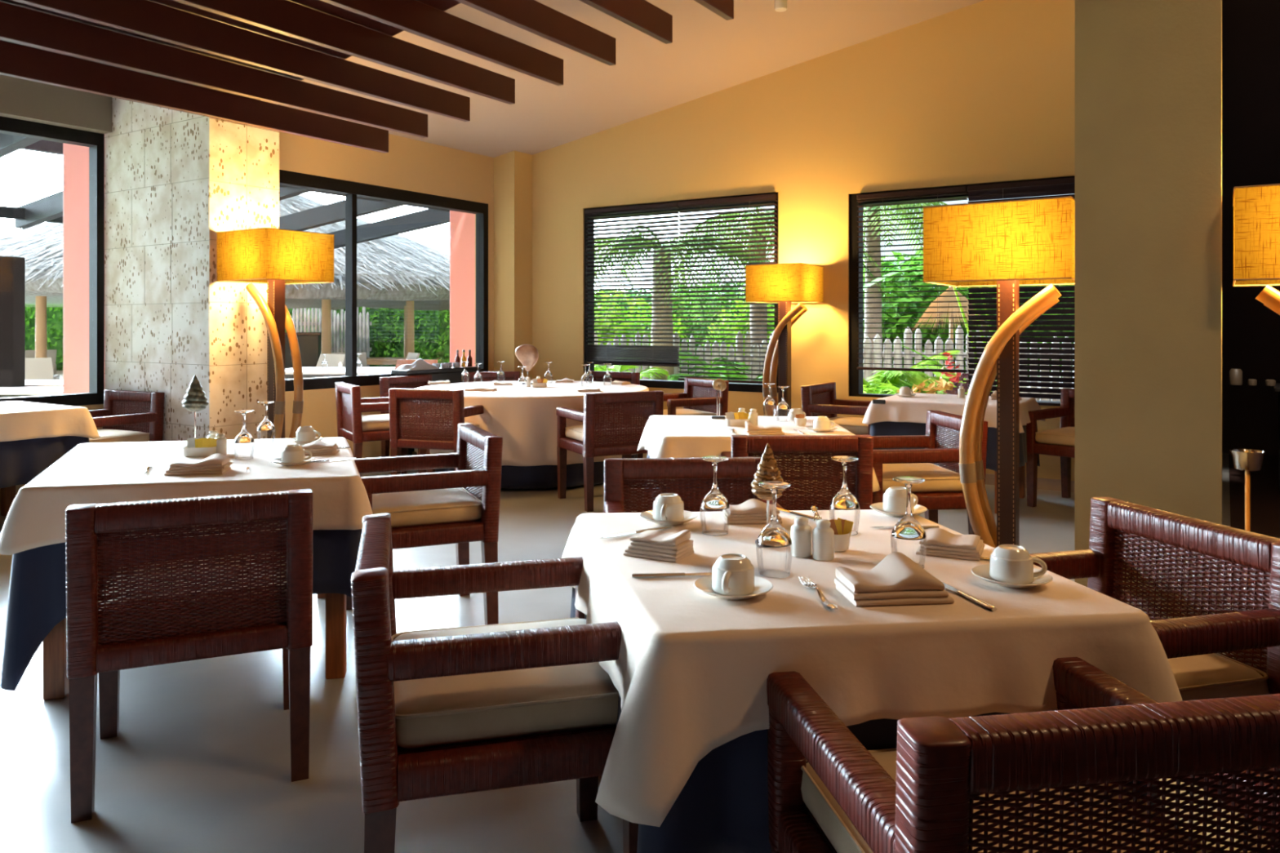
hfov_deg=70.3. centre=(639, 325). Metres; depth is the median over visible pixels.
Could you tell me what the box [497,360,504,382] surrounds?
wine glass
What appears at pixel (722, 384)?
shell ornament
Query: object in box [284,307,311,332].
hedge
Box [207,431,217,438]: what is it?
salt shaker
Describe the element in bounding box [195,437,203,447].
packet
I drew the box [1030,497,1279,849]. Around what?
wicker armchair
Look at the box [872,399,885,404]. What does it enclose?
clip
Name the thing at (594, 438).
wicker armchair
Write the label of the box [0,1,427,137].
ceiling beam
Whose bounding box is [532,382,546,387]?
tray
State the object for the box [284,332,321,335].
countertop
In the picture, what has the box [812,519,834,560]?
salt shaker
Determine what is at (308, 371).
table
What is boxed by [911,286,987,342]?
parasol
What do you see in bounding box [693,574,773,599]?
saucer
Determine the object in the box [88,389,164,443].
wicker armchair
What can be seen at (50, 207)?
rafter
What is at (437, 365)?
ramekin
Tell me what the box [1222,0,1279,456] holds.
wall
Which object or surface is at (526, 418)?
tablecloth
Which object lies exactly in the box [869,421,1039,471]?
undercloth
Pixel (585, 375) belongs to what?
wine glass
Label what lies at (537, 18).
ceiling beam
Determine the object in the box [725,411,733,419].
packet
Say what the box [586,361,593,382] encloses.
wine glass
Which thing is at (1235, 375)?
ceramic jar
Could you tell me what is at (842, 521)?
packet
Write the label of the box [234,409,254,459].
wine glass
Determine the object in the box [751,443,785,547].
shell ornament
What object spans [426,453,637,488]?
undercloth
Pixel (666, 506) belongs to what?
coffee cup
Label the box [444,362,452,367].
ramekin
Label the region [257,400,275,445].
wine glass
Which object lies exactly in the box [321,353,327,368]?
wine glass
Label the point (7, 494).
dining table
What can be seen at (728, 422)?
tray
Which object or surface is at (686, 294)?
bush
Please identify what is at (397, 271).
thatched hut
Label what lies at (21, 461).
undercloth
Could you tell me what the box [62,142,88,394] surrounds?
column
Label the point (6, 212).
rafter
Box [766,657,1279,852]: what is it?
wicker armchair
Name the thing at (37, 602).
undercloth
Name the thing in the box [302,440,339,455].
folded napkin
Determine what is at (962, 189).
blind
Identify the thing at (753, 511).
folded napkin
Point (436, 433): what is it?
wicker armchair
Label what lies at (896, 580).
folded napkin
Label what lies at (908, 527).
wine glass
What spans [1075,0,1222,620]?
column
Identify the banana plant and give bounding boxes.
[862,266,996,394]
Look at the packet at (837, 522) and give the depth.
2.28 m
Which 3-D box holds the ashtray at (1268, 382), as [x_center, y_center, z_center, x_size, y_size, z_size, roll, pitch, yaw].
[5.003,0.455,7.210,0.070,0.050,0.069,0,0,0]
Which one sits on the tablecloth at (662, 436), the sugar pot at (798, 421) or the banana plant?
the sugar pot at (798, 421)
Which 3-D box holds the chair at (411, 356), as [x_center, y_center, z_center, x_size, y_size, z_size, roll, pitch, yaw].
[-3.894,0.900,14.335,0.700,0.920,0.670,0,0,-30]
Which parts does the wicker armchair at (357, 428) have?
frame, leg, seat frame, armrest, seat, armrest, leg, leg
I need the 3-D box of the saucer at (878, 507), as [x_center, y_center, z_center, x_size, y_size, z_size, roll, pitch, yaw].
[0.772,0.554,2.716,0.166,0.020,0.166,0,0,0]
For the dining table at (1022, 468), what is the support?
on the floor
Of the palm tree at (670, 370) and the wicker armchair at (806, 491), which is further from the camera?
the palm tree at (670, 370)
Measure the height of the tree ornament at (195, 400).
0.335 m
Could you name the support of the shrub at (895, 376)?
on the garden bed
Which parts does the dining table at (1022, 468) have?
leg, leg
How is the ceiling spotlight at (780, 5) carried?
attached to the ceiling at (708, 53)
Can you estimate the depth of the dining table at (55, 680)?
3.29 m
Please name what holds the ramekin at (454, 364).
on the console
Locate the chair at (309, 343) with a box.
[284,332,321,368]
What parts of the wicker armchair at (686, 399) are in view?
leg, armrest, seat, armrest, frame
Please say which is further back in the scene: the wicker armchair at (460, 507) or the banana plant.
the banana plant
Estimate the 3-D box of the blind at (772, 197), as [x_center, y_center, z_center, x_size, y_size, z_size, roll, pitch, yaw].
[0.852,-0.349,8.992,1.076,1.822,0.060,0,0,33]
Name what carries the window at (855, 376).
in the wall at (983, 91)
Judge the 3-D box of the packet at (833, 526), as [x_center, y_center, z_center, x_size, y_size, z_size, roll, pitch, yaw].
[0.475,0.519,2.281,0.055,0.067,0.006,0,0,0]
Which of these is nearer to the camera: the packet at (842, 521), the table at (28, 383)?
the packet at (842, 521)
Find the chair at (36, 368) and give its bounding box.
[25,357,59,379]
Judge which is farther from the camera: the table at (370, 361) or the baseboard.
the table at (370, 361)
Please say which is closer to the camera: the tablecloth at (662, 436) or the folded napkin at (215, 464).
the folded napkin at (215, 464)
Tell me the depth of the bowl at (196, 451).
3.90 m
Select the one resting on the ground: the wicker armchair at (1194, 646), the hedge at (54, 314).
the hedge at (54, 314)
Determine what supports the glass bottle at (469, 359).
on the console
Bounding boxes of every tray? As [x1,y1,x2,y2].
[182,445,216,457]
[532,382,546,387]
[724,417,749,426]
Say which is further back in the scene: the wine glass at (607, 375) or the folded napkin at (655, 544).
the wine glass at (607, 375)
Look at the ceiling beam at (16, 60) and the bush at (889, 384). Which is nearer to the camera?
the ceiling beam at (16, 60)
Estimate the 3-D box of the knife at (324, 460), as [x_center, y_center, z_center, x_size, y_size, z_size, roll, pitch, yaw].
[-1.292,0.560,3.768,0.230,0.006,0.020,0,0,-33]
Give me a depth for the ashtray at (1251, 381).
7.25 m
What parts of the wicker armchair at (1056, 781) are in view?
leg, seat frame, armrest, seat, frame, armrest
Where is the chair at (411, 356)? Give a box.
[406,352,419,359]
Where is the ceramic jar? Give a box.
[1229,368,1242,385]
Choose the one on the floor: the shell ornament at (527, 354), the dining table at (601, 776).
the dining table at (601, 776)
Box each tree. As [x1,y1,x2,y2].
[594,224,769,380]
[594,280,774,361]
[594,286,643,323]
[631,207,899,381]
[765,201,947,375]
[862,248,1075,382]
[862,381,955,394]
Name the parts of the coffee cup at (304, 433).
handle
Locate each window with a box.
[0,115,104,406]
[279,169,488,391]
[584,191,777,393]
[848,175,1075,403]
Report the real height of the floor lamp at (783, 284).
1.888 m
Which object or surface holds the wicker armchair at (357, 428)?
on the floor
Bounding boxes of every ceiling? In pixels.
[0,0,461,100]
[279,0,983,157]
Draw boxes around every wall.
[0,404,103,511]
[279,131,493,457]
[532,0,1075,480]
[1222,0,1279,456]
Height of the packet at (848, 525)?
0.066 m
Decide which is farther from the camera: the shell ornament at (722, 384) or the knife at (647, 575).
the shell ornament at (722, 384)
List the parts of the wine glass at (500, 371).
stem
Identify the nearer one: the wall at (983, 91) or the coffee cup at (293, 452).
the coffee cup at (293, 452)
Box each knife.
[307,457,356,462]
[600,525,671,538]
[631,572,711,577]
[776,507,819,520]
[793,429,805,435]
[871,525,939,528]
[942,582,997,611]
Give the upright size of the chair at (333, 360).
0.920 m
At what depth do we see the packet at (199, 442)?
3.92 m
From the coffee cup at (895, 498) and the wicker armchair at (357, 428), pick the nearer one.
the coffee cup at (895, 498)
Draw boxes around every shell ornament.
[515,344,538,384]
[711,378,726,418]
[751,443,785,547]
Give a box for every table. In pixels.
[0,386,62,397]
[0,485,15,516]
[25,379,62,386]
[42,593,346,700]
[284,366,395,379]
[366,357,406,364]
[598,775,602,787]
[994,465,1025,513]
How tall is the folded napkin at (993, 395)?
0.090 m
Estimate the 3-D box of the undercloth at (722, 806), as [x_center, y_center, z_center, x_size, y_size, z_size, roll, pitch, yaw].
[0.409,0.809,2.263,1.071,0.480,1.233,0,0,-11]
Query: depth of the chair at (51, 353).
16.46 m
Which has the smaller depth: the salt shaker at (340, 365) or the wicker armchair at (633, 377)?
the wicker armchair at (633, 377)
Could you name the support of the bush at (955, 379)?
on the garden bed
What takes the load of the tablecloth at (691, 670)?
on the undercloth at (722, 806)
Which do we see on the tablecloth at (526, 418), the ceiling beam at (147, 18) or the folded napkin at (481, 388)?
the folded napkin at (481, 388)
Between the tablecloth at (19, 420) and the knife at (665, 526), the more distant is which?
the tablecloth at (19, 420)
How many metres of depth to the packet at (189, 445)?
3.94 m
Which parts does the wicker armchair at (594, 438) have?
leg, armrest, leg, seat frame, seat, frame, leg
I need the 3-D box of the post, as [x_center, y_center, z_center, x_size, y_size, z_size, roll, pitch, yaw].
[-6.322,0.340,9.020,0.280,2.040,0.280,0,0,33]
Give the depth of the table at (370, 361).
16.21 m
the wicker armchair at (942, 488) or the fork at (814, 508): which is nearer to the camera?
the fork at (814, 508)
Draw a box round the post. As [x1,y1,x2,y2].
[0,255,25,386]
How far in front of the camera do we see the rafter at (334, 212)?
12.12 m
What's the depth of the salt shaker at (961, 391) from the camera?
7.05 m
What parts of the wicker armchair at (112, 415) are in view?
armrest, seat, armrest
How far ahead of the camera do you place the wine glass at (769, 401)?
5.63 m
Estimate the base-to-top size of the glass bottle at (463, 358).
0.180 m
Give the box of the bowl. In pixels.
[1229,448,1266,471]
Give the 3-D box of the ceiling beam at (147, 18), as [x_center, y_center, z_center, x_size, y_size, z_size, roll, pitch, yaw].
[-3.846,-1.595,2.724,0.053,0.175,9.500,0,0,33]
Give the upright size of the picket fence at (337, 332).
2.127 m
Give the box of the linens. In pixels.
[395,358,439,370]
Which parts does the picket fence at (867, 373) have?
rail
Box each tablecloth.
[0,400,99,441]
[0,436,373,555]
[413,380,648,466]
[561,509,1182,826]
[636,414,880,492]
[862,392,1045,432]
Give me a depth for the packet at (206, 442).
3.92 m
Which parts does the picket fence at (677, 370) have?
rail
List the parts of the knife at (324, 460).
blade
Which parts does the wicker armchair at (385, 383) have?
leg, armrest, frame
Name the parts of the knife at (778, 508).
blade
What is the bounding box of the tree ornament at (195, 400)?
[181,374,208,437]
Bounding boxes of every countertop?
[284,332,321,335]
[1271,382,1279,488]
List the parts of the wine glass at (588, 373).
stem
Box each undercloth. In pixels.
[0,435,89,488]
[0,528,362,690]
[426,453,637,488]
[570,586,1160,852]
[645,450,850,511]
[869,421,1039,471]
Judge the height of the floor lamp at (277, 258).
2.003 m
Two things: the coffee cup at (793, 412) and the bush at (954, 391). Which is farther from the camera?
the bush at (954, 391)
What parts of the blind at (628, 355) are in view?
ladder cord, head rail, rail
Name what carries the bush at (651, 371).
on the garden bed
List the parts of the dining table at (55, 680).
leg, leg, leg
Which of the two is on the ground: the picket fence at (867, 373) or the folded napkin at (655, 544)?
the picket fence at (867, 373)
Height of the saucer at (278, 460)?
0.020 m
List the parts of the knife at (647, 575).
blade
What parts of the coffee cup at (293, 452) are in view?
handle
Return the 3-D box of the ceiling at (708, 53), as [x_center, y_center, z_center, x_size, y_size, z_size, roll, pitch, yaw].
[-0.869,-2.972,0.113,13.720,2.400,17.200,0,0,33]
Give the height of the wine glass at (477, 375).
0.204 m
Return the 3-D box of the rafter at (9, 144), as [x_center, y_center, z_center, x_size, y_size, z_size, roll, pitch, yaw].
[-6.368,-1.510,8.416,4.440,0.700,0.110,0,0,33]
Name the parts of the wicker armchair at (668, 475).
armrest, armrest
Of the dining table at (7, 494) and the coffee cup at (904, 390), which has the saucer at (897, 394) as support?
the coffee cup at (904, 390)
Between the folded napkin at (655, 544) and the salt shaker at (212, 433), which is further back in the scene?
the salt shaker at (212, 433)
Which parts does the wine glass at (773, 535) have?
stem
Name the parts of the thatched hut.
post, post, post, post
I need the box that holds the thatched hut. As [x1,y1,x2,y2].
[0,194,449,357]
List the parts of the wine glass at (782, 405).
stem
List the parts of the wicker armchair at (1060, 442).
leg, armrest, seat frame, seat, leg, frame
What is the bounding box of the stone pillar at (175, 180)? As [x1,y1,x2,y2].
[104,97,279,440]
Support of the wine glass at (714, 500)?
on the tablecloth at (691, 670)
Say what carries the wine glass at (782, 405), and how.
on the tablecloth at (662, 436)
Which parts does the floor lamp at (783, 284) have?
lamp shade, shade trim, post, shade trim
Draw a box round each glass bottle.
[455,350,460,366]
[461,349,466,366]
[466,349,472,366]
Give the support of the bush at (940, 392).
on the garden bed
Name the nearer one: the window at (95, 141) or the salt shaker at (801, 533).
the salt shaker at (801, 533)
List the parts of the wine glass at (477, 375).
stem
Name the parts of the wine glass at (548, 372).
stem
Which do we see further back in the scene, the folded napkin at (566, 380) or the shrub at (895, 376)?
the shrub at (895, 376)
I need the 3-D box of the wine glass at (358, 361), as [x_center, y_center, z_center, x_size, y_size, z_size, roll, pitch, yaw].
[-3.932,0.497,12.700,0.083,0.204,0.083,0,0,0]
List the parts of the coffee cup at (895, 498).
handle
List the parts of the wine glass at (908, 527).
stem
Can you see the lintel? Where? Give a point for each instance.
(20, 99)
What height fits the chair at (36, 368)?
0.920 m
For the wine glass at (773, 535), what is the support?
on the tablecloth at (691, 670)
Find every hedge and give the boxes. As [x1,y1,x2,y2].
[25,306,62,370]
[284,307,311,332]
[309,306,449,367]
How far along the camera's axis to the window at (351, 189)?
8.64 m
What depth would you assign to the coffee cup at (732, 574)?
1.88 m
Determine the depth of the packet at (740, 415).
5.10 m
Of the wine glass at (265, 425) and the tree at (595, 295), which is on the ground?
the tree at (595, 295)
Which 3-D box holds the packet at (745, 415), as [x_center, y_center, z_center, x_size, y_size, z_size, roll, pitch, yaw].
[0.587,0.519,5.100,0.055,0.067,0.006,0,0,26]
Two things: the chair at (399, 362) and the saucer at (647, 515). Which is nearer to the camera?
the saucer at (647, 515)
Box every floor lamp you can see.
[216,226,334,438]
[745,262,822,416]
[922,195,1075,547]
[1232,183,1279,315]
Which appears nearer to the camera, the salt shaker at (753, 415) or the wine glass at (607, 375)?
the salt shaker at (753, 415)
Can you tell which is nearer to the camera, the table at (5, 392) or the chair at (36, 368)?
the table at (5, 392)
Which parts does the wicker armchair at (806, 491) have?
armrest, seat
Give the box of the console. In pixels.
[391,365,480,455]
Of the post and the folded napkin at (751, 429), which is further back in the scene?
the post
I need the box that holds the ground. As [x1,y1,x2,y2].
[56,370,1072,401]
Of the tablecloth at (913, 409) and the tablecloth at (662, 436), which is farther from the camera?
the tablecloth at (913, 409)
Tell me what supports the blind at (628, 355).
attached to the window at (740, 387)
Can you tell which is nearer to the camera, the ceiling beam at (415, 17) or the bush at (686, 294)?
the ceiling beam at (415, 17)
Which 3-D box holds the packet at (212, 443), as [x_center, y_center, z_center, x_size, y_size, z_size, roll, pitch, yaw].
[-1.854,0.518,3.933,0.052,0.066,0.006,0,0,-16]
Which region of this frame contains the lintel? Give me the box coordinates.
[0,74,112,133]
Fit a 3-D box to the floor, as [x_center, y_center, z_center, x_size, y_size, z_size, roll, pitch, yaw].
[0.012,1.397,1.508,13.750,0.126,20.500,0,0,33]
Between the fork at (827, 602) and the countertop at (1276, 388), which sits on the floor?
the countertop at (1276, 388)
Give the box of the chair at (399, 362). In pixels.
[395,359,437,369]
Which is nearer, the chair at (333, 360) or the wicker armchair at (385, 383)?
the wicker armchair at (385, 383)
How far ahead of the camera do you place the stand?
4.49 m
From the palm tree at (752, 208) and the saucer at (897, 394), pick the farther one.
the palm tree at (752, 208)
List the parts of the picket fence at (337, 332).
rail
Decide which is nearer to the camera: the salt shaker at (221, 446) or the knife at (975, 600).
the knife at (975, 600)
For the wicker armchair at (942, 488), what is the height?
0.850 m
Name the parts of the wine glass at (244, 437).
stem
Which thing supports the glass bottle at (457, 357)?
on the console
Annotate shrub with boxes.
[667,351,770,383]
[862,350,959,394]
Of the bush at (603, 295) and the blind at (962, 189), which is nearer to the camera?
the blind at (962, 189)
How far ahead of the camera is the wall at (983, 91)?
8.40 m
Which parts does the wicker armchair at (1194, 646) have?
armrest, frame, armrest, seat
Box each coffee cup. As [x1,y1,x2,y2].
[281,444,311,462]
[295,426,320,440]
[653,493,684,520]
[711,553,754,595]
[788,408,805,420]
[813,416,835,429]
[883,486,918,512]
[898,386,912,395]
[989,544,1047,584]
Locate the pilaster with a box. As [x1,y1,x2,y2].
[493,150,532,380]
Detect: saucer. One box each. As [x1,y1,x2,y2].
[271,456,314,466]
[287,436,324,444]
[639,510,697,525]
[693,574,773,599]
[805,426,837,431]
[870,502,927,517]
[893,393,915,396]
[971,564,1053,588]
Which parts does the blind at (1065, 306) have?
head rail, rail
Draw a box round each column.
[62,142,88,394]
[449,210,475,366]
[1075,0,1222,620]
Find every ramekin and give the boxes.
[432,363,439,368]
[440,363,448,368]
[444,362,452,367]
[452,362,459,367]
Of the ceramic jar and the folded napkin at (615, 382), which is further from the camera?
the folded napkin at (615, 382)
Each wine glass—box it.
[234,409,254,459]
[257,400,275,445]
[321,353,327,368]
[356,353,361,363]
[461,361,469,382]
[474,363,482,385]
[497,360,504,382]
[517,365,526,382]
[544,361,552,382]
[581,364,589,386]
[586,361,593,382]
[603,363,611,377]
[700,456,729,536]
[756,481,791,577]
[763,382,776,416]
[776,386,789,421]
[830,456,859,535]
[891,476,926,568]
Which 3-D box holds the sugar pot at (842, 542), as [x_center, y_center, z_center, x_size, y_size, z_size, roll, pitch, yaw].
[0.494,0.542,2.287,0.068,0.045,0.068,0,0,0]
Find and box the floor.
[0,453,1279,852]
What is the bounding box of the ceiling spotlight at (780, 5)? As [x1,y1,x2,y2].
[774,0,786,11]
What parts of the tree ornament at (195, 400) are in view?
rod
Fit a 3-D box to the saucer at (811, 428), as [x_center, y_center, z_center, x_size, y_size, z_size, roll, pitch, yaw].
[0.969,0.554,4.845,0.166,0.020,0.166,0,0,0]
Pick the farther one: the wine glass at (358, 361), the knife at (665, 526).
the wine glass at (358, 361)
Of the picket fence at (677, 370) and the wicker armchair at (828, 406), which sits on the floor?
the wicker armchair at (828, 406)
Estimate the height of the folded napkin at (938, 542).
0.043 m
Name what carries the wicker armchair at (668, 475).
on the floor
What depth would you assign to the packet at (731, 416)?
5.11 m
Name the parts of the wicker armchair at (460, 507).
leg, armrest, armrest, seat, seat frame, leg, frame, leg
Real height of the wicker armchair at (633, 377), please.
0.850 m
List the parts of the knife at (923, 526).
blade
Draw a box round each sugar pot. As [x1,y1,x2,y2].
[794,417,806,426]
[834,532,849,551]
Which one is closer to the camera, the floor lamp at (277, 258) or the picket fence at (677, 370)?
the floor lamp at (277, 258)
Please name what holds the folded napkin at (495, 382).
on the tablecloth at (526, 418)
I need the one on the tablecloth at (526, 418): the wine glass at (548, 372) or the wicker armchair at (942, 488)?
the wine glass at (548, 372)
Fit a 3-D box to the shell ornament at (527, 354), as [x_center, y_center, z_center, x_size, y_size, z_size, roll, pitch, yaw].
[-1.083,0.372,8.719,0.223,0.385,0.144,0,0,0]
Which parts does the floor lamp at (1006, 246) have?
shade trim, shade trim, lamp shade, post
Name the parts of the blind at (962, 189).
ladder cord, rail, head rail, ladder cord, ladder cord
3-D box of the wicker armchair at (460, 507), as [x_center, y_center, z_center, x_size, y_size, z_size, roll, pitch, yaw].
[-1.010,0.915,4.165,0.621,0.850,0.626,0,0,-24]
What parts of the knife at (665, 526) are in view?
blade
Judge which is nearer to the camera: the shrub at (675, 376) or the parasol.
the shrub at (675, 376)
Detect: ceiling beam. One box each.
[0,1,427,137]
[0,40,388,152]
[12,0,470,121]
[173,0,515,104]
[320,0,563,85]
[455,0,615,65]
[579,0,672,44]
[693,0,733,20]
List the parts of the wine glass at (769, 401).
stem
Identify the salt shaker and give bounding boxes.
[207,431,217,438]
[214,433,226,455]
[338,362,342,368]
[524,377,530,386]
[737,408,746,413]
[748,408,758,425]
[790,516,812,557]
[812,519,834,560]
[957,386,964,398]
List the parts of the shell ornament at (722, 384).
rod, rod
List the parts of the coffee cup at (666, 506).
handle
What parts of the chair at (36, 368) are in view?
panel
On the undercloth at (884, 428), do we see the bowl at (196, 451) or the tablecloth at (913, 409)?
the tablecloth at (913, 409)
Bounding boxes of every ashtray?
[1248,378,1257,385]
[1265,379,1275,386]
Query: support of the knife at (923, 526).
on the tablecloth at (691, 670)
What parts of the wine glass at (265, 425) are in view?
stem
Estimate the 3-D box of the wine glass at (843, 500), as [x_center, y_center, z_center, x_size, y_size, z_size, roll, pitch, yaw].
[0.556,0.462,2.470,0.083,0.204,0.083,0,0,0]
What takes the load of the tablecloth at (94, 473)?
on the undercloth at (37, 602)
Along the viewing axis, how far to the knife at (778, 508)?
2.69 m
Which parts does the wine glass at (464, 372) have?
stem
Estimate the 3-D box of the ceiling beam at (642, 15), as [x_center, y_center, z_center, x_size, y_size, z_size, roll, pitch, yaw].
[-2.387,-1.880,1.783,0.053,0.175,9.500,0,0,33]
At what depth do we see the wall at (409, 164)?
8.96 m
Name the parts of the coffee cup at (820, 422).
handle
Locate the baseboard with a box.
[643,453,1075,492]
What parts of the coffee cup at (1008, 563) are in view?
handle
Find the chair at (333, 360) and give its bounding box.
[315,353,345,366]
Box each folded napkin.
[164,453,231,475]
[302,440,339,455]
[427,380,450,384]
[464,386,497,391]
[493,380,512,385]
[555,377,573,382]
[576,386,601,391]
[610,380,630,385]
[623,529,693,562]
[721,498,782,524]
[744,420,784,435]
[834,551,954,606]
[915,528,984,560]
[991,391,1022,399]
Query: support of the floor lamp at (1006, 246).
on the floor
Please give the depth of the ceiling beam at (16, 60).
5.72 m
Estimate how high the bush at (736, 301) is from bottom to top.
2.069 m
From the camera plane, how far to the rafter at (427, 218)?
13.34 m
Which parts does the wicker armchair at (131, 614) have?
leg, leg, armrest, frame, seat frame, seat, leg, leg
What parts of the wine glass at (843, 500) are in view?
stem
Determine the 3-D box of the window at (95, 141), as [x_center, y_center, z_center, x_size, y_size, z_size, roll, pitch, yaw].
[-5.523,-0.445,5.260,0.120,2.130,4.610,0,0,33]
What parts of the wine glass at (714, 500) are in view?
stem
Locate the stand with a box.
[1222,448,1269,600]
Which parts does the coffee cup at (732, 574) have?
handle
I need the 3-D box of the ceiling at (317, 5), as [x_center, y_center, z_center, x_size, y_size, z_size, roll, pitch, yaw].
[-4.116,-1.916,0.198,4.070,0.728,11.825,0,0,33]
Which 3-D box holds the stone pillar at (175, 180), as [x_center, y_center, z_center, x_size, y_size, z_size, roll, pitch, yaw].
[-3.475,-0.370,7.018,1.417,3.420,0.563,0,0,33]
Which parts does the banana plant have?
stem, stem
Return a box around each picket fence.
[292,306,371,366]
[594,331,773,381]
[862,324,1075,401]
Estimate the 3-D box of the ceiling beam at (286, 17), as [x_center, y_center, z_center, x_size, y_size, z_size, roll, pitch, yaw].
[-3.482,-1.666,2.488,0.052,0.175,9.500,0,0,33]
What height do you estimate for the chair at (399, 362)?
0.920 m
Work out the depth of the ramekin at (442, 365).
9.35 m
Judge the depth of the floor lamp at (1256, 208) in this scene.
3.06 m
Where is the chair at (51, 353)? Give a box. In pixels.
[25,349,57,375]
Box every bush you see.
[594,290,688,379]
[594,357,669,379]
[626,284,771,376]
[702,300,774,373]
[862,378,899,394]
[897,377,954,393]
[938,350,961,394]
[942,373,969,395]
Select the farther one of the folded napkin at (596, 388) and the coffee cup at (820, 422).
the folded napkin at (596, 388)
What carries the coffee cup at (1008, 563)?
on the saucer at (982, 571)
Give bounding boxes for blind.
[585,201,679,366]
[677,193,777,383]
[857,186,968,372]
[967,177,1075,406]
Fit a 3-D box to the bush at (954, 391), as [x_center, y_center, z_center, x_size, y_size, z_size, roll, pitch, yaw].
[3.506,0.963,9.799,0.506,0.890,0.436,0,0,23]
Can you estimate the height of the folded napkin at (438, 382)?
0.030 m
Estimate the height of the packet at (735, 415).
0.064 m
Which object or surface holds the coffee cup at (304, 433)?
on the saucer at (292, 440)
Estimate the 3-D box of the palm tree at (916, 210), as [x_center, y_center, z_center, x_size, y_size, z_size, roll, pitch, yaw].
[3.818,-0.349,14.425,3.788,3.498,3.598,0,0,35]
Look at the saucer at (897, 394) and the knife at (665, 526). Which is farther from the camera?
the saucer at (897, 394)
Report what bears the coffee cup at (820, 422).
on the saucer at (811, 428)
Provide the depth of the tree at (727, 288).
22.44 m
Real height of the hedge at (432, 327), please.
2.730 m
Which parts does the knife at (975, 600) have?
blade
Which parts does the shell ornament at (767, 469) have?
rod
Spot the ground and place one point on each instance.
(58, 372)
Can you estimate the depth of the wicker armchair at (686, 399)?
8.18 m
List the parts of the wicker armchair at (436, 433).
leg, frame, leg, seat, armrest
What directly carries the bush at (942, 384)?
on the garden bed
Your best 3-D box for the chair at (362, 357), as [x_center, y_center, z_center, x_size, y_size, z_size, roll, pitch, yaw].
[-4.867,0.900,15.134,0.670,0.920,0.700,0,0,-20]
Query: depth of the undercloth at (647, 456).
4.60 m
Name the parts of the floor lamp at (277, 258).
lamp shade, shade trim, shade trim, post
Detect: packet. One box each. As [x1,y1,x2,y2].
[186,437,195,448]
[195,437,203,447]
[196,437,206,447]
[201,438,211,447]
[208,437,217,447]
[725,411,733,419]
[729,412,737,419]
[733,412,738,419]
[737,412,744,419]
[742,412,749,419]
[828,519,838,534]
[834,519,846,533]
[834,520,842,534]
[837,517,853,536]
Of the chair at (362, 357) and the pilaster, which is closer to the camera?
the pilaster
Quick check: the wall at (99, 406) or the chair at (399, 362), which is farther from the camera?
the chair at (399, 362)
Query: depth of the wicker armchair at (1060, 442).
6.71 m
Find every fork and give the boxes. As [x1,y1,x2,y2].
[143,464,152,473]
[798,576,838,609]
[810,506,822,521]
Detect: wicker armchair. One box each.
[65,488,313,823]
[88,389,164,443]
[334,382,426,476]
[346,423,502,625]
[351,512,638,852]
[379,374,432,472]
[388,387,484,475]
[463,371,519,382]
[556,391,663,511]
[588,370,639,385]
[604,457,783,512]
[637,377,728,457]
[720,435,873,511]
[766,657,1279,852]
[800,382,871,435]
[871,409,987,534]
[1026,388,1075,507]
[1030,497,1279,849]
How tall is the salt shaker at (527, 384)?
0.093 m
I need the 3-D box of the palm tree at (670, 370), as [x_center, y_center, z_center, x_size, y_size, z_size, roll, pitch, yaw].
[0.308,0.012,13.127,3.753,2.775,3.887,0,0,22]
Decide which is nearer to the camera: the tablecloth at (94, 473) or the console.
the tablecloth at (94, 473)
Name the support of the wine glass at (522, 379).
on the tablecloth at (526, 418)
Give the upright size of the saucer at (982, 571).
0.020 m
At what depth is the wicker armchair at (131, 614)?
2.57 m
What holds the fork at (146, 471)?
on the tablecloth at (94, 473)
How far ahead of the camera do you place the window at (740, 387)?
9.49 m
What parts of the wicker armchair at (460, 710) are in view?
frame, leg, armrest, armrest, seat, seat frame, leg, leg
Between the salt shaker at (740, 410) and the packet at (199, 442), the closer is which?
the packet at (199, 442)
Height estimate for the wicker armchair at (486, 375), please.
0.850 m
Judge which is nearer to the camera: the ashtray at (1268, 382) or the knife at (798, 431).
the knife at (798, 431)
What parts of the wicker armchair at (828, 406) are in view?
frame, armrest, seat, armrest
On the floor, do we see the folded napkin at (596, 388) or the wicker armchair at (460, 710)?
the wicker armchair at (460, 710)
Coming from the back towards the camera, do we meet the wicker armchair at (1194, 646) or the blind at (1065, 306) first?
the blind at (1065, 306)
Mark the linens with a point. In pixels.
(420, 364)
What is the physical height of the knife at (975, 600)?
0.006 m
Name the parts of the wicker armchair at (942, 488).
armrest, armrest, seat, seat frame, leg, frame, leg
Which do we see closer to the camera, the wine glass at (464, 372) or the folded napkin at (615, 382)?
the folded napkin at (615, 382)
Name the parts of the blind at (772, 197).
ladder cord, head rail, rail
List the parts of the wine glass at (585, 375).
stem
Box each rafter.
[0,133,40,157]
[0,205,62,223]
[14,190,62,228]
[279,186,314,200]
[279,198,408,231]
[328,208,449,248]
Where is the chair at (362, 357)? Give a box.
[330,351,367,366]
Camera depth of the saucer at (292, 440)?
4.31 m

